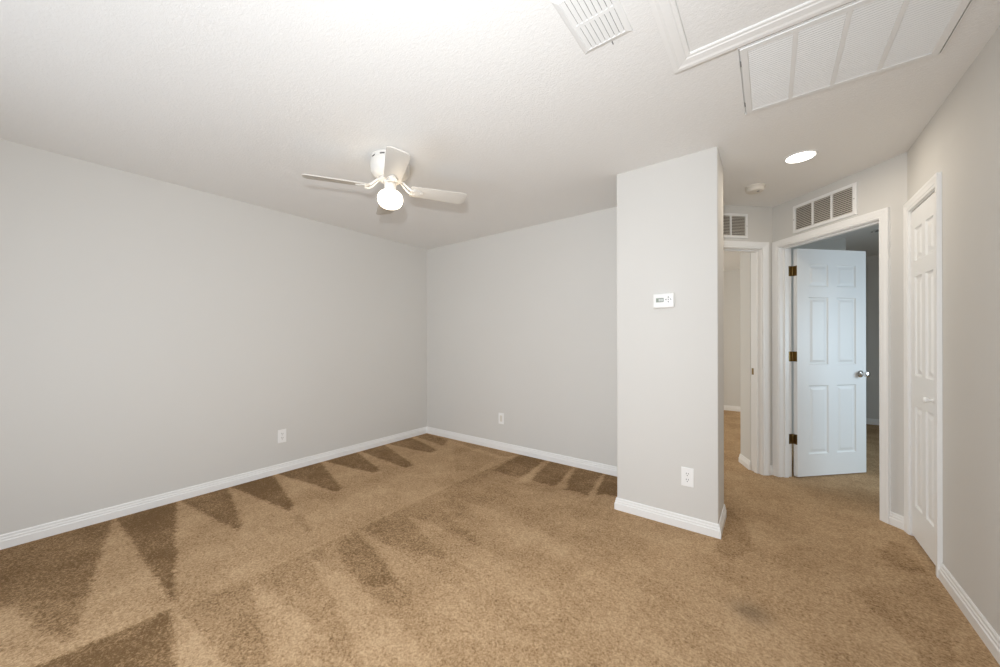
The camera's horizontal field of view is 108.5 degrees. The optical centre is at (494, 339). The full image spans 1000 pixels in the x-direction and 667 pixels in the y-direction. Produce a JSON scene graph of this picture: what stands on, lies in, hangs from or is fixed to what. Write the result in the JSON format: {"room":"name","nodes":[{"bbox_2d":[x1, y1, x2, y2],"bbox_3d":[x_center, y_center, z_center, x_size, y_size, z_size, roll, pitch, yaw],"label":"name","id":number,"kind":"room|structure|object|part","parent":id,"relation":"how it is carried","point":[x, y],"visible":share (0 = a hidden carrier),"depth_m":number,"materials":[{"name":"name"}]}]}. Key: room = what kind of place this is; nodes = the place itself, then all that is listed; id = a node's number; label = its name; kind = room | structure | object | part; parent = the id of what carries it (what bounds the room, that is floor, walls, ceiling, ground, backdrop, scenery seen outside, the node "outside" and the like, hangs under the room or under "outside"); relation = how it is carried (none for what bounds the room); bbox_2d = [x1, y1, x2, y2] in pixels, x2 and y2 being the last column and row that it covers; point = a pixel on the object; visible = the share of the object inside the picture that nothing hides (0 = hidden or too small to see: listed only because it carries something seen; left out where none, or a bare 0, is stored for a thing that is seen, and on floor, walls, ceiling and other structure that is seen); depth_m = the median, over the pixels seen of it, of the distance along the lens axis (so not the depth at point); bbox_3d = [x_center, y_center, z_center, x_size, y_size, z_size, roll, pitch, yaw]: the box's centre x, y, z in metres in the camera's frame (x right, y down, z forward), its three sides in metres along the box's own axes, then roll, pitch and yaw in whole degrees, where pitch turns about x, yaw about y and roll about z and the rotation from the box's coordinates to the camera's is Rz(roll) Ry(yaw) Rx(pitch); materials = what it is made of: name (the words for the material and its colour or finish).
{"room":"empty loft room","nodes":[
{"label":"empty loft room","id":0,"kind":"room"},
{"bbox_2d":[0,139,426,534],"bbox_3d":[-2.247,0.022,3.143,0.115,2.440,4.265,0,0,37],"label":"wall","id":1,"kind":"structure","parent":0,"point":[157,337],"depth_m":2.77,"materials":[{"name":"beige paint"}]},
{"bbox_2d":[278,429,285,442],"bbox_3d":[-1.990,0.901,3.374,0.008,0.123,0.074,0,0,37],"label":"wall outlet","id":2,"kind":"object","parent":1,"relation":"attached to","point":[281,433],"visible":1,"depth_m":3.37,"materials":[{"name":"white plastic"}]},
{"bbox_2d":[0,427,616,549],"bbox_3d":[-1.107,1.197,2.273,2.748,0.084,4.265,0,0,37],"label":"baseboard","id":3,"kind":"structure","parent":1,"relation":"attached to","point":[11,539],"depth_m":3.13,"materials":[{"name":"white wood"}]},
{"bbox_2d":[0,410,999,666],"bbox_3d":[1.779,1.292,2.702,7.060,0.120,8.750,0,0,37],"label":"floor","id":4,"kind":"structure","parent":0,"point":[424,550],"depth_m":1.87,"materials":[{"name":"beige carpet"}]},
{"bbox_2d":[0,0,999,270],"bbox_3d":[1.773,-1.268,2.702,7.060,0.120,8.750,0,0,37],"label":"ceiling","id":5,"kind":"structure","parent":0,"point":[497,103],"depth_m":1.85,"materials":[{"name":"white paint"}]},
{"bbox_2d":[301,146,466,214],"bbox_3d":[-0.693,-1.038,2.390,0.798,0.328,0.798,0,0,24],"label":"ceiling fan","id":6,"kind":"object","parent":5,"relation":"hanging from","point":[390,166],"visible":1,"depth_m":2.32,"materials":[{"name":"white metal"}]},
{"bbox_3d":[-0.996,-1.004,2.273,0.390,0.006,0.132,0,13,-21],"label":"fan blade","id":7,"kind":"part","parent":6,"relation":"part of","materials":[{"name":"grey laminate"}]},
{"bbox_3d":[-0.693,-1.186,2.390,0.248,0.031,0.248,0,0,37],"label":"ceiling plate","id":8,"kind":"part","parent":6,"relation":"part of","materials":[{"name":"white metal"}]},
{"bbox_3d":[-0.810,-1.004,2.693,0.132,0.006,0.390,-14,5,-21],"label":"fan blade","id":9,"kind":"part","parent":6,"relation":"part of","materials":[{"name":"grey laminate"}]},
{"bbox_3d":[-0.693,-0.928,2.390,0.164,0.109,0.164,0,0,37],"label":"lamp globe","id":10,"kind":"part","parent":6,"relation":"part of","materials":[{"name":"white glass"}]},
{"bbox_3d":[-0.575,-1.005,2.087,0.132,0.006,0.390,14,-5,-21],"label":"fan blade","id":11,"kind":"part","parent":6,"relation":"part of","materials":[{"name":"grey laminate"}]},
{"bbox_3d":[-0.390,-1.006,2.508,0.390,0.006,0.132,0,-13,-21],"label":"fan blade","id":12,"kind":"part","parent":6,"relation":"part of","materials":[{"name":"grey laminate"}]},
{"bbox_2d":[551,0,632,53],"bbox_3d":[0.371,-1.198,1.343,0.194,0.012,0.308,0,0,37],"label":"ceiling vent","id":13,"kind":"object","parent":5,"relation":"in","point":[593,24],"visible":1,"depth_m":1.35,"materials":[{"name":"white metal"}]},
{"bbox_2d":[648,0,852,72],"bbox_3d":[0.871,-1.196,1.032,0.805,0.019,0.830,0,0,37],"label":"attic hatch","id":14,"kind":"object","parent":5,"relation":"attached to","point":[712,28],"visible":1,"depth_m":1.35,"materials":[{"name":"white wood"}]},
{"bbox_3d":[0.579,-1.195,1.254,0.072,0.019,0.830,0,0,37],"label":"moulding","id":15,"kind":"part","parent":14,"relation":"part of","materials":[{"name":"white wood"}]},
{"bbox_3d":[0.871,-1.203,1.032,0.657,0.004,0.682,0,0,37],"label":"hatch panel","id":16,"kind":"part","parent":14,"relation":"part of","materials":[{"name":"white"}]},
{"bbox_2d":[745,183,765,194],"bbox_3d":[2.054,-1.184,2.839,0.132,0.048,0.132,0,0,37],"label":"smoke detector","id":17,"kind":"object","parent":5,"relation":"attached to","point":[756,188],"visible":1,"depth_m":2.81,"materials":[{"name":"beige plastic"}]},
{"bbox_2d":[783,150,818,163],"bbox_3d":[2.018,-1.205,2.376,0.180,0.006,0.180,0,0,37],"label":"recessed light","id":18,"kind":"object","parent":5,"relation":"in","point":[805,155],"visible":1,"depth_m":2.36,"materials":[{"name":"white plastic"}]},
{"bbox_2d":[737,0,972,114],"bbox_3d":[1.435,-1.200,1.496,0.678,0.013,0.550,0,0,37],"label":"ceiling vent","id":19,"kind":"object","parent":5,"relation":"in","point":[854,40],"visible":0.98,"depth_m":1.47,"materials":[{"name":"white metal"}]},
{"bbox_2d":[426,207,616,466],"bbox_3d":[0.175,0.016,4.048,2.863,2.440,0.115,0,0,37],"label":"wall","id":20,"kind":"structure","parent":0,"point":[522,322],"depth_m":3.82,"materials":[{"name":"beige paint"}]},
{"bbox_2d":[499,413,503,423],"bbox_3d":[0.074,0.884,4.050,0.074,0.123,0.008,0,0,37],"label":"wall plate","id":21,"kind":"object","parent":20,"relation":"attached to","point":[501,415],"visible":1,"depth_m":4.04,"materials":[{"name":"white plastic"}]},
{"bbox_2d":[617,147,723,523],"bbox_3d":[1.367,0.013,2.732,0.631,2.440,0.741,0,0,37],"label":"wall partition","id":22,"kind":"structure","parent":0,"point":[670,361],"depth_m":2.41,"materials":[{"name":"beige paint"}]},
{"bbox_2d":[653,293,673,308],"bbox_3d":[1.137,-0.263,2.422,0.132,0.100,0.029,0,0,37],"label":"thermostat","id":23,"kind":"object","parent":22,"relation":"attached to","point":[662,300],"visible":1,"depth_m":2.41,"materials":[{"name":"white plastic"}]},
{"bbox_2d":[614,497,726,538],"bbox_3d":[1.329,1.191,2.678,0.661,0.084,0.636,0,0,37],"label":"baseboard","id":24,"kind":"structure","parent":22,"relation":"attached to","point":[700,526],"depth_m":2.40,"materials":[{"name":"white wood"}]},
{"bbox_2d":[681,467,693,487],"bbox_3d":[1.256,0.894,2.346,0.074,0.123,0.008,0,0,37],"label":"wall outlet","id":25,"kind":"object","parent":22,"relation":"attached to","point":[687,474],"visible":1,"depth_m":2.34,"materials":[{"name":"white plastic"}]},
{"bbox_2d":[740,252,750,460],"bbox_3d":[3.455,0.008,4.673,0.286,2.440,3.278,0,0,37],"label":"wall","id":26,"kind":"structure","parent":0,"point":[745,257],"depth_m":3.51,"materials":[{"name":"beige paint"}]},
{"bbox_2d":[739,454,750,469],"bbox_3d":[2.509,1.189,3.590,0.132,0.084,0.406,0,0,44],"label":"baseboard","id":27,"kind":"structure","parent":26,"relation":"attached to","point":[744,461],"depth_m":3.50,"materials":[{"name":"white wood"}]},
{"bbox_2d":[723,205,772,464],"bbox_3d":[1.909,0.012,3.267,1.270,2.440,0.115,0,0,-8],"label":"wall","id":28,"kind":"structure","parent":0,"point":[760,219],"depth_m":3.28,"materials":[{"name":"beige paint"}]},
{"bbox_2d":[723,213,747,238],"bbox_3d":[2.046,-1.025,3.220,0.485,0.223,0.015,0,0,-8],"label":"air vent","id":29,"kind":"object","parent":28,"relation":"in","point":[735,225],"visible":0.51,"depth_m":3.24,"materials":[{"name":"white metal"}]},
{"bbox_2d":[723,240,769,474],"bbox_3d":[2.049,0.173,3.286,0.884,2.117,0.151,0,0,-8],"label":"door frame","id":30,"kind":"structure","parent":28,"relation":"attached to","point":[760,329],"depth_m":3.28,"materials":[{"name":"white wood"}]},
{"bbox_3d":[2.055,-0.857,3.220,0.884,0.057,0.018,0,0,-8],"label":"head casing","id":31,"kind":"part","parent":30,"relation":"part of","materials":[{"name":"white wood"}]},
{"bbox_3d":[2.467,0.172,3.275,0.057,2.117,0.018,0,0,-8],"label":"casing","id":32,"kind":"part","parent":30,"relation":"part of","materials":[{"name":"white wood"}]},
{"bbox_2d":[723,255,878,418],"bbox_3d":[4.387,0.006,6.118,7.060,2.440,0.150,0,0,37],"label":"wall","id":33,"kind":"structure","parent":0,"point":[731,278],"depth_m":6.17,"materials":[{"name":"beige paint"}]},
{"bbox_2d":[724,405,739,411],"bbox_3d":[3.029,1.187,7.055,3.560,0.084,0.015,0,0,37],"label":"baseboard","id":34,"kind":"structure","parent":33,"relation":"attached to","point":[726,407],"depth_m":6.22,"materials":[{"name":"white wood"}]},
{"bbox_2d":[866,418,878,424],"bbox_3d":[6.111,1.180,4.699,2.400,0.084,0.015,0,0,37],"label":"baseboard","id":35,"kind":"structure","parent":33,"relation":"attached to","point":[868,420],"depth_m":5.19,"materials":[{"name":"white wood"}]},
{"bbox_2d":[791,238,845,433],"bbox_3d":[4.406,0.006,5.065,0.750,2.440,1.500,0,0,37],"label":"wall","id":36,"kind":"structure","parent":0,"point":[836,244],"depth_m":4.54,"materials":[{"name":"beige paint"}]},
{"bbox_2d":[773,152,906,515],"bbox_3d":[2.660,0.010,2.786,0.115,2.440,1.035,0,0,-6],"label":"wall","id":37,"kind":"structure","parent":0,"point":[882,185],"depth_m":2.39,"materials":[{"name":"beige paint"}]},
{"bbox_2d":[793,182,856,233],"bbox_3d":[2.586,-1.024,2.844,0.016,0.233,0.490,0,0,-6],"label":"air vent","id":38,"kind":"object","parent":37,"relation":"in","point":[841,203],"visible":1,"depth_m":2.81,"materials":[{"name":"white metal"}]},
{"bbox_2d":[789,248,870,476],"bbox_3d":[3.026,0.202,3.268,0.777,2.030,0.171,0,0,-9],"label":"door","id":39,"kind":"structure","parent":37,"relation":"in","point":[828,356],"depth_m":3.25,"materials":[{"name":"white paint"}]},
{"bbox_3d":[3.355,0.312,3.265,0.064,0.064,0.068,0,0,-9],"label":"knob","id":40,"kind":"part","parent":39,"relation":"part of","materials":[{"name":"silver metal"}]},
{"bbox_2d":[772,207,890,523],"bbox_3d":[2.644,0.172,2.851,0.133,2.117,0.883,0,0,-6],"label":"door frame","id":41,"kind":"structure","parent":37,"relation":"attached to","point":[781,249],"depth_m":3.18,"materials":[{"name":"white wood"}]},
{"bbox_3d":[2.541,0.172,3.255,0.018,2.117,0.057,0,0,-6],"label":"casing","id":42,"kind":"part","parent":41,"relation":"part of","materials":[{"name":"white wood"}]},
{"bbox_3d":[2.585,-0.858,2.845,0.018,0.057,0.883,0,0,-6],"label":"head casing","id":43,"kind":"part","parent":41,"relation":"part of","materials":[{"name":"white wood"}]},
{"bbox_3d":[2.633,0.172,2.434,0.018,2.117,0.057,0,0,-6],"label":"casing","id":44,"kind":"part","parent":41,"relation":"part of","materials":[{"name":"white wood"}]},
{"bbox_2d":[889,511,903,529],"bbox_3d":[2.646,1.188,2.362,0.015,0.084,0.088,0,0,-6],"label":"baseboard","id":45,"kind":"structure","parent":37,"relation":"attached to","point":[896,520],"depth_m":2.36,"materials":[{"name":"white wood"}]},
{"bbox_2d":[907,26,999,635],"bbox_3d":[1.349,0.013,0.512,0.115,2.440,4.452,0,0,37],"label":"wall","id":46,"kind":"structure","parent":0,"point":[961,141],"depth_m":1.59,"materials":[{"name":"beige paint"}]},
{"bbox_2d":[903,172,942,577],"bbox_3d":[2.516,0.182,2.053,0.133,2.096,0.583,0,0,37],"label":"door frame","id":47,"kind":"structure","parent":46,"relation":"attached to","point":[934,184],"depth_m":1.89,"materials":[{"name":"white wood"}]},
{"bbox_3d":[2.630,0.182,2.296,0.018,2.096,0.057,0,0,37],"label":"casing","id":48,"kind":"part","parent":47,"relation":"part of","materials":[{"name":"white wood"}]},
{"bbox_3d":[2.468,-0.837,2.087,0.018,0.057,0.583,0,0,37],"label":"head casing","id":49,"kind":"part","parent":47,"relation":"part of","materials":[{"name":"white wood"}]},
{"bbox_3d":[2.311,0.183,1.879,0.018,2.096,0.057,0,0,37],"label":"casing","id":50,"kind":"part","parent":47,"relation":"part of","materials":[{"name":"white wood"}]},
{"bbox_2d":[911,193,935,565],"bbox_3d":[2.479,0.211,2.081,0.072,2.008,0.453,0,0,37],"label":"door","id":51,"kind":"structure","parent":46,"relation":"in","point":[923,217],"depth_m":2.08,"materials":[{"name":"white paint"}]},
{"bbox_3d":[2.376,0.330,1.973,0.040,0.033,0.033,0,0,37],"label":"knob","id":52,"kind":"part","parent":51,"relation":"part of","materials":[{"name":"silver metal"}]},
{"bbox_2d":[938,563,999,664],"bbox_3d":[1.123,1.192,0.319,0.015,0.084,3.866,0,0,37],"label":"baseboard","id":53,"kind":"structure","parent":46,"relation":"attached to","point":[988,635],"depth_m":1.56,"materials":[{"name":"white wood"}]}
]}

